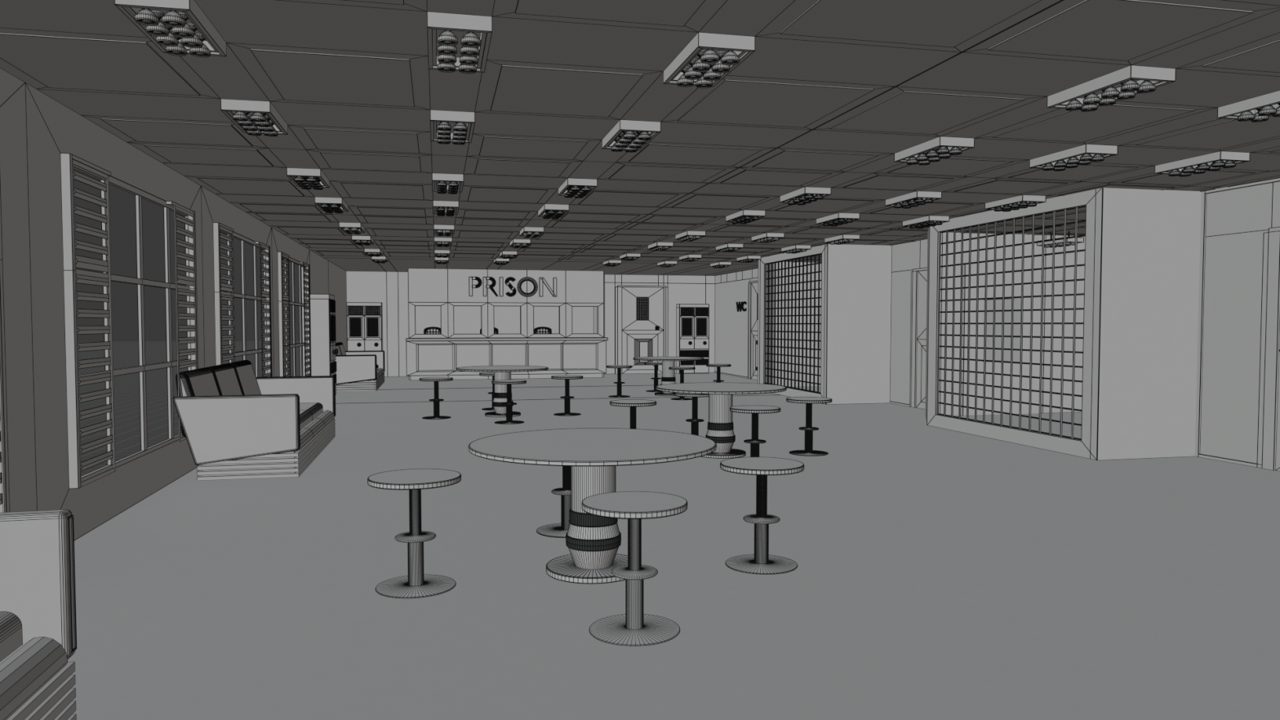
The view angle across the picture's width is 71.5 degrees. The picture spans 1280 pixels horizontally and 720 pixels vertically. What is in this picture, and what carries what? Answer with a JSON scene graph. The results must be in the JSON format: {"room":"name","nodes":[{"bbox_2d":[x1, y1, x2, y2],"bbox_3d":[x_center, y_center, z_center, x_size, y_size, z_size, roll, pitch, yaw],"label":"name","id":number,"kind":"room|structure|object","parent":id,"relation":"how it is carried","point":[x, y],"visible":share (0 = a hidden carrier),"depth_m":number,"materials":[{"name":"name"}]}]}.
{"room":"prison interior","nodes":[
{"label":"prison interior","id":0,"kind":"room"},
{"bbox_2d":[0,67,346,539],"bbox_3d":[-5.110,-0.436,10.932,0.177,3.008,28.809,-1,2,-13],"label":"wall","id":1,"kind":"structure","parent":0,"point":[35,128],"depth_m":5.90,"materials":[{"name":"grey paint"}]},
{"bbox_2d":[0,178,9,512],"bbox_3d":[-3.315,-0.155,3.507,0.091,2.280,3.192,-1,2,-13],"label":"window","id":2,"kind":"structure","parent":1,"relation":"in","point":[4,464],"depth_m":5.05,"materials":[{"name":"grey ceramic"}]},
{"bbox_2d":[0,314,5,512],"bbox_3d":[-3.548,-0.188,4.704,0.008,2.249,0.682,-1,2,-13],"label":"louvered shutter","id":3,"kind":"object","parent":2,"relation":"attached to","point":[2,394],"depth_m":5.05,"materials":[{"name":"grey ceramic"}]},
{"bbox_2d":[60,152,198,488],"bbox_3d":[-4.250,-0.320,7.596,0.094,2.283,3.195,-1,2,-13],"label":"window","id":4,"kind":"structure","parent":1,"relation":"in","point":[73,276],"depth_m":6.66,"materials":[{"name":"grey ceramic"}]},
{"bbox_2d":[72,159,115,487],"bbox_3d":[-3.942,-0.257,6.422,0.009,2.250,0.695,-1,2,-13],"label":"louvered shutter","id":5,"kind":"object","parent":4,"relation":"attached to","point":[80,262],"depth_m":6.40,"materials":[{"name":"grey ceramic"}]},
{"bbox_2d":[173,205,196,441],"bbox_3d":[-4.484,-0.353,8.793,0.010,2.251,0.684,-1,2,-13],"label":"louvered shutter","id":6,"kind":"object","parent":4,"relation":"attached to","point":[191,281],"depth_m":8.80,"materials":[{"name":"grey ceramic"}]},
{"bbox_2d":[213,222,272,377],"bbox_3d":[-5.186,-0.485,11.685,0.097,2.286,3.198,-1,2,-13],"label":"window","id":7,"kind":"structure","parent":1,"relation":"in","point":[228,294],"depth_m":11.46,"materials":[{"name":"grey ceramic"}]},
{"bbox_2d":[219,226,235,362],"bbox_3d":[-4.877,-0.422,10.511,0.010,2.251,0.696,-1,2,-13],"label":"louvered shutter","id":8,"kind":"object","parent":7,"relation":"attached to","point":[223,286],"depth_m":10.49,"materials":[{"name":"grey ceramic"}]},
{"bbox_2d":[259,244,271,377],"bbox_3d":[-5.420,-0.518,12.882,0.011,2.252,0.685,-1,2,-13],"label":"louvered shutter","id":9,"kind":"object","parent":7,"relation":"attached to","point":[265,296],"depth_m":12.96,"materials":[{"name":"grey ceramic"}]},
{"bbox_2d":[277,251,311,376],"bbox_3d":[-6.121,-0.649,15.774,0.101,2.289,3.201,-1,2,-13],"label":"window","id":10,"kind":"structure","parent":1,"relation":"in","point":[283,300],"depth_m":15.77,"materials":[{"name":"grey ceramic"}]},
{"bbox_2d":[282,254,290,374],"bbox_3d":[-5.813,-0.587,14.600,0.012,2.253,0.698,-1,2,-13],"label":"louvered shutter","id":11,"kind":"object","parent":10,"relation":"attached to","point":[286,298],"depth_m":14.63,"materials":[{"name":"grey ceramic"}]},
{"bbox_2d":[303,263,310,376],"bbox_3d":[-6.355,-0.683,16.971,0.013,2.254,0.687,-1,2,-13],"label":"louvered shutter","id":12,"kind":"object","parent":10,"relation":"attached to","point":[306,267],"depth_m":17.09,"materials":[{"name":"grey ceramic"}]},
{"bbox_2d":[408,267,604,380],"bbox_3d":[-3.782,-1.009,25.145,5.314,3.009,1.667,-1,2,-13],"label":"wall","id":13,"kind":"structure","parent":0,"point":[446,288],"depth_m":24.27,"materials":[{"name":"grey paint"}]},
{"bbox_2d":[468,276,556,297],"bbox_3d":[-3.464,-2.001,24.308,2.390,0.550,0.059,-1,2,-13],"label":"wall sign","id":14,"kind":"object","parent":13,"relation":"attached to","point":[541,280],"visible":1,"depth_m":24.27,"materials":[{"name":"grey ceramic"}]},
{"bbox_2d":[346,271,715,376],"bbox_3d":[-1.377,-1.069,26.617,14.431,3.010,0.169,-1,2,-13],"label":"wall","id":15,"kind":"structure","parent":0,"point":[389,288],"depth_m":25.93,"materials":[{"name":"grey ceramic"}]},
{"bbox_2d":[614,284,668,373],"bbox_3d":[0.057,-0.909,26.839,1.649,2.673,0.085,-1,2,-13],"label":"door","id":16,"kind":"structure","parent":15,"relation":"in","point":[641,312],"depth_m":26.84,"materials":[{"name":"grey metal"}]},
{"bbox_2d":[0,0,1279,275],"bbox_3d":[1.921,-2.068,12.475,14.281,0.174,28.810,-1,2,-13],"label":"ceiling","id":17,"kind":"structure","parent":0,"point":[354,88],"depth_m":6.09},
{"bbox_2d":[114,0,226,57],"bbox_3d":[-2.261,-1.610,4.327,0.308,0.116,0.721,-1,2,-13],"label":"ceiling light","id":18,"kind":"object","parent":17,"relation":"attached to","point":[179,28],"visible":1,"depth_m":4.22,"materials":[{"name":"grey ceramic"}]},
{"bbox_2d":[220,98,288,136],"bbox_3d":[-2.706,-1.689,6.269,0.309,0.117,0.722,-1,2,-13],"label":"ceiling light","id":19,"kind":"object","parent":17,"relation":"attached to","point":[252,117],"visible":1,"depth_m":6.05,"materials":[{"name":"grey metal"}]},
{"bbox_2d":[286,167,329,190],"bbox_3d":[-3.298,-1.793,8.858,0.311,0.118,0.724,-1,2,-13],"label":"ceiling light","id":20,"kind":"object","parent":17,"relation":"attached to","point":[304,178],"visible":1,"depth_m":8.59,"materials":[{"name":"grey metal"}]},
{"bbox_2d":[314,196,348,213],"bbox_3d":[-3.743,-1.872,10.800,0.312,0.119,0.726,-1,2,-13],"label":"ceiling light","id":21,"kind":"object","parent":17,"relation":"attached to","point":[328,205],"visible":1,"depth_m":10.53,"materials":[{"name":"grey ceramic"}]},
{"bbox_2d":[338,222,364,234],"bbox_3d":[-4.335,-1.976,13.389,0.313,0.120,0.727,-1,2,-13],"label":"ceiling light","id":22,"kind":"object","parent":17,"relation":"attached to","point":[348,228],"visible":1,"depth_m":13.12,"materials":[{"name":"grey ceramic"}]},
{"bbox_2d":[351,235,373,245],"bbox_3d":[-4.779,-2.055,15.331,0.315,0.122,0.728,-1,2,-13],"label":"ceiling light","id":23,"kind":"object","parent":17,"relation":"attached to","point":[359,240],"visible":1,"depth_m":15.04,"materials":[{"name":"grey ceramic"}]},
{"bbox_2d":[433,237,452,247],"bbox_3d":[-3.464,-2.067,15.632,0.315,0.122,0.728,-1,2,-13],"label":"ceiling light","id":24,"kind":"object","parent":17,"relation":"attached to","point":[438,242],"visible":1,"depth_m":15.31,"materials":[{"name":"white metal"}]},
{"bbox_2d":[433,224,454,235],"bbox_3d":[-3.020,-1.988,13.690,0.314,0.121,0.728,-1,2,-13],"label":"ceiling light","id":25,"kind":"object","parent":17,"relation":"attached to","point":[438,229],"visible":1,"depth_m":13.37,"materials":[{"name":"grey ceramic"}]},
{"bbox_2d":[432,200,458,216],"bbox_3d":[-2.427,-1.884,11.100,0.312,0.119,0.726,-1,2,-13],"label":"ceiling light","id":26,"kind":"object","parent":17,"relation":"attached to","point":[449,208],"visible":1,"depth_m":10.81,"materials":[{"name":"white metal"}]},
{"bbox_2d":[431,173,463,194],"bbox_3d":[-1.983,-1.805,9.159,0.311,0.118,0.724,-1,2,-13],"label":"ceiling light","id":27,"kind":"object","parent":17,"relation":"attached to","point":[442,183],"visible":1,"depth_m":8.88,"materials":[{"name":"grey ceramic"}]},
{"bbox_2d":[430,109,475,145],"bbox_3d":[-1.391,-1.701,6.569,0.309,0.117,0.723,-1,2,-13],"label":"ceiling light","id":28,"kind":"object","parent":17,"relation":"attached to","point":[446,126],"visible":1,"depth_m":6.32,"materials":[{"name":"grey ceramic"}]},
{"bbox_2d":[426,11,492,74],"bbox_3d":[-0.946,-1.622,4.627,0.308,0.116,0.721,-1,2,-13],"label":"ceiling light","id":29,"kind":"object","parent":17,"relation":"attached to","point":[460,42],"visible":1,"depth_m":4.47,"materials":[{"name":"grey ceramic"}]},
{"bbox_2d":[509,239,530,248],"bbox_3d":[-2.150,-2.079,15.932,0.316,0.122,0.729,-1,2,-13],"label":"ceiling light","id":30,"kind":"object","parent":17,"relation":"attached to","point":[515,243],"visible":1,"depth_m":15.64,"materials":[{"name":"grey ceramic"}]},
{"bbox_2d":[519,226,544,238],"bbox_3d":[-1.706,-2.001,13.990,0.314,0.121,0.728,-1,2,-13],"label":"ceiling light","id":31,"kind":"object","parent":17,"relation":"attached to","point":[526,232],"visible":1,"depth_m":13.70,"materials":[{"name":"grey ceramic"}]},
{"bbox_2d":[537,204,569,218],"bbox_3d":[-1.113,-1.896,11.400,0.312,0.120,0.726,-1,2,-13],"label":"ceiling light","id":32,"kind":"object","parent":17,"relation":"attached to","point":[547,211],"visible":1,"depth_m":11.13,"materials":[{"name":"grey ceramic"}]},
{"bbox_2d":[558,177,597,198],"bbox_3d":[-0.669,-1.817,9.459,0.311,0.118,0.724,-1,2,-13],"label":"ceiling light","id":33,"kind":"object","parent":17,"relation":"attached to","point":[579,188],"visible":1,"depth_m":9.19,"materials":[{"name":"grey ceramic"}]},
{"bbox_2d":[601,119,661,152],"bbox_3d":[-0.077,-1.713,6.869,0.309,0.117,0.723,-1,2,-13],"label":"ceiling light","id":34,"kind":"object","parent":17,"relation":"attached to","point":[628,135],"visible":1,"depth_m":6.65,"materials":[{"name":"grey ceramic"}]},
{"bbox_2d":[647,241,673,251],"bbox_3d":[0.379,-2.102,16.509,0.316,0.122,0.729,-1,2,-13],"label":"ceiling light","id":35,"kind":"object","parent":17,"relation":"attached to","point":[660,246],"visible":1,"depth_m":16.24,"materials":[{"name":"grey metal"}]},
{"bbox_2d":[675,231,706,241],"bbox_3d":[0.823,-2.024,14.568,0.314,0.121,0.728,-1,2,-13],"label":"ceiling light","id":36,"kind":"object","parent":17,"relation":"attached to","point":[688,236],"visible":1,"depth_m":14.30,"materials":[{"name":"grey ceramic"}]},
{"bbox_2d":[662,31,755,88],"bbox_3d":[0.368,-1.634,4.927,0.308,0.116,0.721,-1,2,-13],"label":"ceiling light","id":37,"kind":"object","parent":17,"relation":"attached to","point":[708,58],"visible":1,"depth_m":4.78,"materials":[{"name":"grey ceramic"}]},
{"bbox_2d":[715,243,743,252],"bbox_3d":[1.689,-2.114,16.809,0.316,0.122,0.729,-1,2,-13],"label":"ceiling light","id":38,"kind":"object","parent":17,"relation":"attached to","point":[728,247],"visible":1,"depth_m":16.55,"materials":[{"name":"white metal"}]},
{"bbox_2d":[725,209,765,224],"bbox_3d":[1.415,-1.919,11.978,0.313,0.120,0.726,-1,2,-13],"label":"ceiling light","id":39,"kind":"object","parent":17,"relation":"attached to","point":[744,216],"visible":1,"depth_m":11.72,"materials":[{"name":"grey ceramic"}]},
{"bbox_2d":[751,232,784,243],"bbox_3d":[2.133,-2.036,14.867,0.315,0.122,0.728,-1,2,-13],"label":"ceiling light","id":40,"kind":"object","parent":17,"relation":"attached to","point":[766,237],"visible":1,"depth_m":14.62,"materials":[{"name":"grey ceramic"}]},
{"bbox_2d":[781,244,811,253],"bbox_3d":[2.999,-2.126,17.108,0.316,0.122,0.729,-1,2,-13],"label":"ceiling light","id":41,"kind":"object","parent":17,"relation":"attached to","point":[795,249],"visible":1,"depth_m":16.85,"materials":[{"name":"grey ceramic"}]},
{"bbox_2d":[779,186,831,204],"bbox_3d":[1.860,-1.841,10.036,0.312,0.119,0.725,-1,2,-13],"label":"ceiling light","id":42,"kind":"object","parent":17,"relation":"attached to","point":[804,195],"visible":1,"depth_m":9.82,"materials":[{"name":"grey ceramic"}]},
{"bbox_2d":[557,0,1063,262],"bbox_3d":[0.688,-1.877,9.576,0.018,0.015,23.697,-1,2,-13],"label":"trim","id":43,"kind":"structure","parent":17,"relation":"attached to","point":[1054,4],"depth_m":6.03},
{"bbox_2d":[815,212,859,226],"bbox_3d":[2.726,-1.931,12.277,0.313,0.120,0.726,-1,2,-13],"label":"ceiling light","id":44,"kind":"object","parent":17,"relation":"attached to","point":[838,219],"visible":1,"depth_m":12.06,"materials":[{"name":"grey ceramic"}]},
{"bbox_2d":[824,234,860,244],"bbox_3d":[3.443,-2.048,15.166,0.315,0.122,0.728,-1,2,-13],"label":"ceiling light","id":45,"kind":"object","parent":17,"relation":"attached to","point":[844,238],"visible":1,"depth_m":14.93,"materials":[{"name":"white metal"}]},
{"bbox_2d":[884,191,942,208],"bbox_3d":[3.170,-1.853,10.336,0.312,0.119,0.725,-1,2,-13],"label":"ceiling light","id":46,"kind":"object","parent":17,"relation":"attached to","point":[915,198],"visible":1,"depth_m":10.14,"materials":[{"name":"grey ceramic"}]},
{"bbox_2d":[902,215,949,228],"bbox_3d":[4.036,-1.943,12.577,0.313,0.120,0.727,-1,2,-13],"label":"ceiling light","id":47,"kind":"object","parent":17,"relation":"attached to","point":[926,221],"visible":1,"depth_m":12.38,"materials":[{"name":"grey ceramic"}]},
{"bbox_2d":[893,136,974,164],"bbox_3d":[2.452,-1.736,7.447,0.310,0.117,0.723,-1,2,-13],"label":"ceiling light","id":48,"kind":"object","parent":17,"relation":"attached to","point":[932,150],"visible":1,"depth_m":7.29,"materials":[{"name":"grey metal"}]},
{"bbox_2d":[984,195,1046,211],"bbox_3d":[4.480,-1.865,10.635,0.312,0.119,0.726,-1,2,-13],"label":"ceiling light","id":49,"kind":"object","parent":17,"relation":"attached to","point":[1016,202],"visible":1,"depth_m":10.49,"materials":[{"name":"grey ceramic"}]},
{"bbox_2d":[1036,231,1084,248],"bbox_3d":[6.814,-1.959,14.425,0.314,0.240,0.728,-1,2,-13],"label":"ceiling light","id":50,"kind":"object","parent":17,"relation":"hanging from","point":[1059,243],"visible":0.69,"depth_m":14.25,"materials":[{"name":"white metal"}]},
{"bbox_2d":[1029,143,1118,171],"bbox_3d":[3.762,-1.748,7.746,0.310,0.118,0.723,-1,2,-13],"label":"ceiling light","id":51,"kind":"object","parent":17,"relation":"attached to","point":[1083,154],"visible":1,"depth_m":7.61,"materials":[{"name":"grey metal"}]},
{"bbox_2d":[1047,65,1176,111],"bbox_3d":[2.897,-1.658,5.505,0.308,0.116,0.722,-1,2,-13],"label":"ceiling light","id":52,"kind":"object","parent":17,"relation":"attached to","point":[1124,83],"visible":1,"depth_m":5.38,"materials":[{"name":"grey ceramic"}]},
{"bbox_2d":[1154,151,1250,176],"bbox_3d":[5.073,-1.760,8.045,0.310,0.118,0.723,-1,2,-13],"label":"ceiling light","id":53,"kind":"object","parent":17,"relation":"attached to","point":[1211,162],"visible":1,"depth_m":7.91,"materials":[{"name":"grey ceramic"}]},
{"bbox_2d":[1217,89,1279,122],"bbox_3d":[4.207,-1.670,5.804,0.309,0.117,0.722,-1,2,-13],"label":"ceiling light","id":54,"kind":"object","parent":17,"relation":"attached to","point":[1259,108],"visible":1,"depth_m":5.93,"materials":[{"name":"grey metal"}]},
{"bbox_2d":[67,372,1279,719],"bbox_3d":[1.921,1.053,12.602,14.285,0.144,28.812,-1,2,-13],"label":"floor","id":55,"kind":"structure","parent":0,"point":[940,574],"depth_m":5.05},
{"bbox_2d":[0,509,76,719],"bbox_3d":[-2.302,0.917,1.633,1.132,1.037,3.241,-1,2,-13],"label":"bench sofa","id":56,"kind":"object","parent":55,"relation":"on","point":[38,624],"visible":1,"depth_m":3.22,"materials":[{"name":"grey ceramic"}]},
{"bbox_2d":[0,611,22,662],"bbox_3d":[-2.513,1.012,2.643,0.787,0.162,1.024,-1,2,-13],"label":"seat cushion","id":57,"kind":"object","parent":56,"relation":"on","point":[11,622],"depth_m":3.16,"materials":[{"name":"grey ceramic"}]},
{"bbox_2d":[172,360,335,480],"bbox_3d":[-4.253,0.573,10.159,1.136,1.042,3.246,-1,2,-13],"label":"bench sofa","id":58,"kind":"object","parent":55,"relation":"on","point":[236,424],"visible":1,"depth_m":8.66,"materials":[{"name":"grey ceramic"}]},
{"bbox_2d":[175,367,220,437],"bbox_3d":[-4.444,0.418,9.053,0.268,0.642,1.031,-1,2,-13],"label":"cushion","id":59,"kind":"object","parent":58,"relation":"on","point":[201,381],"depth_m":8.86,"materials":[{"name":"grey ceramic"}]},
{"bbox_2d":[208,363,242,395],"bbox_3d":[-4.673,0.378,10.054,0.269,0.643,1.032,-1,2,-13],"label":"cushion","id":60,"kind":"object","parent":58,"relation":"on","point":[226,376],"depth_m":10.05,"materials":[{"name":"grey ceramic"}]},
{"bbox_2d":[229,360,261,395],"bbox_3d":[-4.902,0.337,11.056,0.270,0.644,1.032,-1,2,-13],"label":"cushion","id":61,"kind":"object","parent":58,"relation":"on","point":[250,384],"depth_m":11.05,"materials":[{"name":"grey ceramic"}]},
{"bbox_2d":[299,409,312,429],"bbox_3d":[-4.235,0.709,10.168,0.791,0.166,1.028,-1,2,-13],"label":"seat cushion","id":62,"kind":"object","parent":58,"relation":"on","point":[305,415],"depth_m":10.34,"materials":[{"name":"grey ceramic"}]},
{"bbox_2d":[299,402,323,419],"bbox_3d":[-4.464,0.668,11.169,0.791,0.166,1.028,-1,2,-13],"label":"seat cushion","id":63,"kind":"object","parent":58,"relation":"on","point":[316,409],"depth_m":11.27,"materials":[{"name":"grey ceramic"}]},
{"bbox_2d":[310,293,337,394],"bbox_3d":[-6.486,-0.287,18.298,0.447,2.113,0.932,-1,2,-13],"label":"tall cabinet","id":64,"kind":"object","parent":55,"relation":"on","point":[322,306],"visible":0.89,"depth_m":17.85,"materials":[{"name":"grey ceramic"}]},
{"bbox_2d":[335,342,384,391],"bbox_3d":[-6.817,0.120,21.360,1.141,1.048,3.252,-1,2,-13],"label":"bench sofa","id":65,"kind":"object","parent":55,"relation":"on","point":[356,371],"visible":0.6,"depth_m":19.85,"materials":[{"name":"grey ceramic"}]},
{"bbox_2d":[346,302,382,351],"bbox_3d":[-7.701,-0.553,24.890,0.937,2.117,0.451,-1,2,-13],"label":"double door","id":66,"kind":"structure","parent":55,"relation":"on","point":[364,319],"depth_m":24.72,"materials":[{"name":"grey ceramic"}]},
{"bbox_2d":[367,468,461,598],"bbox_3d":[-1.280,0.978,5.071,0.517,0.639,0.517,-1,2,-13],"label":"bar stool","id":67,"kind":"object","parent":55,"relation":"on","point":[416,584],"visible":1,"depth_m":5.04,"materials":[{"name":"grey ceramic"}]},
{"bbox_2d":[419,377,453,419],"bbox_3d":[-3.253,0.609,14.207,0.523,0.644,0.523,-1,2,-13],"label":"bar stool","id":68,"kind":"object","parent":55,"relation":"on","point":[436,401],"visible":1,"depth_m":14.17,"materials":[{"name":"black metal"}]},
{"bbox_2d":[456,365,548,417],"bbox_3d":[-2.257,0.520,14.617,1.496,0.792,1.496,-1,2,-13],"label":"round table","id":69,"kind":"object","parent":55,"relation":"on","point":[500,372],"visible":0.75,"depth_m":14.48,"materials":[{"name":"grey ceramic"}]},
{"bbox_2d":[405,337,608,380],"bbox_3d":[-3.570,-0.039,24.294,5.469,1.138,0.151,-1,2,-13],"label":"counter","id":70,"kind":"object","parent":55,"relation":"on","point":[586,357],"depth_m":24.31,"materials":[{"name":"grey ceramic"}]},
{"bbox_2d":[405,337,608,341],"bbox_3d":[-3.569,-0.563,24.271,5.469,0.089,0.147,-1,2,-13],"label":"countertop","id":71,"kind":"structure","parent":70,"relation":"on","point":[557,339],"depth_m":24.19,"materials":[{"name":"grey ceramic"}]},
{"bbox_2d":[491,379,526,424],"bbox_3d":[-1.991,0.637,13.533,0.523,0.644,0.523,-1,2,-13],"label":"bar stool","id":72,"kind":"object","parent":55,"relation":"on","point":[508,404],"visible":1,"depth_m":13.49,"materials":[{"name":"black metal"}]},
{"bbox_2d":[536,466,570,537],"bbox_3d":[-0.528,0.923,6.449,0.518,0.640,0.518,-1,2,-13],"label":"bar stool","id":73,"kind":"object","parent":55,"relation":"on","point":[555,530],"visible":0.41,"depth_m":6.42,"materials":[{"name":"grey ceramic"}]},
{"bbox_2d":[551,375,582,416],"bbox_3d":[-1.205,0.588,14.731,0.524,0.645,0.524,-1,2,-13],"label":"bar stool","id":74,"kind":"object","parent":55,"relation":"on","point":[566,397],"visible":1,"depth_m":14.69,"materials":[{"name":"black metal"}]},
{"bbox_2d":[468,427,716,583],"bbox_3d":[-0.283,0.892,5.407,1.490,0.786,1.490,-1,2,-13],"label":"round table","id":75,"kind":"object","parent":55,"relation":"on","point":[593,455],"visible":0.79,"depth_m":5.27,"materials":[{"name":"grey ceramic"}]},
{"bbox_2d":[606,364,631,397],"bbox_3d":[-0.428,0.441,18.391,0.526,0.646,0.526,-1,2,-13],"label":"bar stool","id":76,"kind":"object","parent":55,"relation":"on","point":[619,367],"visible":0.99,"depth_m":18.35,"materials":[{"name":"grey ceramic"}]},
{"bbox_2d":[609,399,656,428],"bbox_3d":[-0.076,0.782,9.931,0.521,0.642,0.521,-1,2,-13],"label":"bar stool","id":77,"kind":"object","parent":55,"relation":"on","point":[633,403],"visible":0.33,"depth_m":9.89,"materials":[{"name":"grey ceramic"}]},
{"bbox_2d":[581,491,687,646],"bbox_3d":[-0.026,1.007,4.351,0.517,0.638,0.517,-1,2,-13],"label":"bar stool","id":78,"kind":"object","parent":55,"relation":"on","point":[634,628],"visible":1,"depth_m":4.32,"materials":[{"name":"grey ceramic"}]},
{"bbox_2d":[644,362,662,391],"bbox_3d":[0.358,0.382,19.852,0.527,0.647,0.527,-1,2,-13],"label":"bar stool","id":79,"kind":"object","parent":55,"relation":"on","point":[655,379],"visible":0.79,"depth_m":19.81,"materials":[{"name":"grey ceramic"}]},
{"bbox_2d":[633,356,703,395],"bbox_3d":[0.604,0.350,18.837,1.499,0.795,1.499,-1,2,-13],"label":"round table","id":80,"kind":"object","parent":55,"relation":"on","point":[668,375],"visible":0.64,"depth_m":18.70,"materials":[{"name":"grey ceramic"}]},
{"bbox_2d":[668,366,695,399],"bbox_3d":[0.838,0.467,17.738,0.526,0.646,0.526,-1,2,-13],"label":"bar stool","id":81,"kind":"object","parent":55,"relation":"on","point":[682,369],"visible":0.66,"depth_m":17.69,"materials":[{"name":"black metal"}]},
{"bbox_2d":[674,392,708,435],"bbox_3d":[0.691,0.731,11.193,0.521,0.642,0.521,-1,2,-13],"label":"bar stool","id":82,"kind":"object","parent":55,"relation":"on","point":[695,421],"visible":0.53,"depth_m":11.15,"materials":[{"name":"grey ceramic"}]},
{"bbox_2d":[675,303,709,373],"bbox_3d":[1.609,-0.639,27.017,0.938,2.118,0.453,-1,2,-13],"label":"tall cabinet","id":83,"kind":"object","parent":55,"relation":"on","point":[692,320],"visible":0.95,"depth_m":26.86,"materials":[{"name":"grey ceramic"}]},
{"bbox_2d":[706,364,731,382],"bbox_3d":[1.679,0.417,18.983,0.527,0.647,0.527,-1,2,-13],"label":"bar stool","id":84,"kind":"object","parent":55,"relation":"on","point":[718,366],"visible":0.66,"depth_m":18.94,"materials":[{"name":"grey ceramic"}]},
{"bbox_2d":[655,382,786,458],"bbox_3d":[0.924,0.699,10.198,1.493,0.789,1.493,-1,2,-13],"label":"round table","id":85,"kind":"object","parent":55,"relation":"on","point":[720,423],"visible":0.93,"depth_m":10.07,"materials":[{"name":"grey ceramic"}]},
{"bbox_2d":[729,404,780,457],"bbox_3d":[1.190,0.812,9.195,0.520,0.641,0.520,-1,2,-13],"label":"bar stool","id":86,"kind":"object","parent":55,"relation":"on","point":[754,442],"visible":0.7,"depth_m":9.16,"materials":[{"name":"grey ceramic"}]},
{"bbox_2d":[720,457,804,574],"bbox_3d":[0.757,0.960,5.535,0.518,0.639,0.518,-1,2,-13],"label":"bar stool","id":87,"kind":"object","parent":55,"relation":"on","point":[761,562],"visible":1,"depth_m":5.50,"materials":[{"name":"grey ceramic"}]},
{"bbox_2d":[786,396,831,456],"bbox_3d":[1.959,0.767,10.314,0.521,0.642,0.521,-1,2,-13],"label":"bar stool","id":88,"kind":"object","parent":55,"relation":"on","point":[808,451],"visible":1,"depth_m":10.28,"materials":[{"name":"grey ceramic"}]},
{"bbox_2d":[926,187,1201,460],"bbox_3d":[6.812,-0.502,12.557,4.727,3.001,4.724,-1,2,-13],"label":"booth","id":89,"kind":"object","parent":55,"relation":"on","point":[1140,257],"visible":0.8,"depth_m":9.92,"materials":[{"name":"grey ceramic"}]},
{"bbox_2d":[937,205,1085,439],"bbox_3d":[4.682,-0.470,11.452,0.038,2.659,3.023,-1,2,-13],"label":"grille","id":90,"kind":"object","parent":89,"relation":"attached to","point":[1076,221],"visible":1,"depth_m":11.29,"materials":[{"name":"black metal"}]},
{"bbox_2d":[714,267,758,378],"bbox_3d":[3.029,-0.981,24.442,0.130,3.009,6.076,-1,2,-13],"label":"wall","id":91,"kind":"structure","parent":0,"point":[731,336],"depth_m":25.75,"materials":[{"name":"grey paint"}]},
{"bbox_2d":[747,280,757,380],"bbox_3d":[3.144,-0.779,23.592,0.083,2.671,1.647,-1,2,-13],"label":"door","id":92,"kind":"structure","parent":91,"relation":"in","point":[753,285],"depth_m":24.06,"materials":[{"name":"grey ceramic"}]},
{"bbox_2d":[767,262,821,386],"bbox_3d":[3.522,-0.867,21.618,3.113,2.991,1.676,-2,3,-33],"label":"wall","id":93,"kind":"structure","parent":0,"point":[790,263],"depth_m":21.38,"materials":[{"name":"grey ceramic"}]},
{"bbox_2d":[757,259,760,383],"bbox_3d":[2.682,-0.798,20.026,0.015,2.992,0.131,-1,2,-13],"label":"trim","id":94,"kind":"structure","parent":93,"relation":"attached to","point":[759,260],"depth_m":20.02,"materials":[{"name":"grey ceramic"}]},
{"bbox_2d":[757,244,892,404],"bbox_3d":[5.255,-0.776,19.366,4.731,3.006,4.729,-1,2,-13],"label":"booth","id":95,"kind":"structure","parent":0,"point":[856,279],"depth_m":16.70,"materials":[{"name":"grey ceramic"}]},
{"bbox_2d":[764,253,821,393],"bbox_3d":[3.125,-0.745,18.261,0.041,2.662,3.026,-1,2,-13],"label":"grille","id":96,"kind":"object","parent":95,"relation":"in","point":[819,255],"visible":0.96,"depth_m":18.18,"materials":[{"name":"grey metal"}]},
{"bbox_2d":[888,239,965,415],"bbox_3d":[5.062,-0.628,15.678,0.123,3.002,2.416,-1,2,-13],"label":"wall","id":97,"kind":"structure","parent":0,"point":[908,256],"depth_m":16.38,"materials":[{"name":"grey paint"}]},
{"bbox_2d":[909,267,927,409],"bbox_3d":[5.057,-0.362,15.361,0.078,2.496,1.511,-1,2,-13],"label":"door","id":98,"kind":"structure","parent":97,"relation":"in","point":[918,276],"depth_m":15.85,"materials":[{"name":"grey ceramic"}]},
{"bbox_2d":[924,228,1042,420],"bbox_3d":[5.075,-0.590,14.748,3.226,2.991,1.715,-2,3,-36],"label":"wall","id":99,"kind":"structure","parent":0,"point":[1018,237],"depth_m":14.71,"materials":[{"name":"grey ceramic"}]},
{"bbox_2d":[1195,177,1279,467],"bbox_3d":[7.572,-0.185,4.694,0.127,2.998,10.984,-1,2,-13],"label":"wall","id":100,"kind":"structure","parent":0,"point":[1234,220],"depth_m":9.62,"materials":[{"name":"grey ceramic"}]},
{"bbox_2d":[1257,226,1279,471],"bbox_3d":[6.635,-0.084,8.465,0.073,2.491,1.637,-1,2,-13],"label":"door","id":101,"kind":"structure","parent":100,"relation":"in","point":[1268,411],"depth_m":9.14,"materials":[{"name":"grey ceramic"}]},
{"label":"outside","id":102,"kind":"structure","parent":0,"visible":0},
{"bbox_2d":[78,341,300,475],"bbox_3d":[-40.989,0.943,16.326,67.337,0.001,130.000,-1,2,-13],"label":"ground","id":103,"kind":"structure","parent":102,"point":[125,353],"depth_m":20.42,"materials":[{"name":"grey"}]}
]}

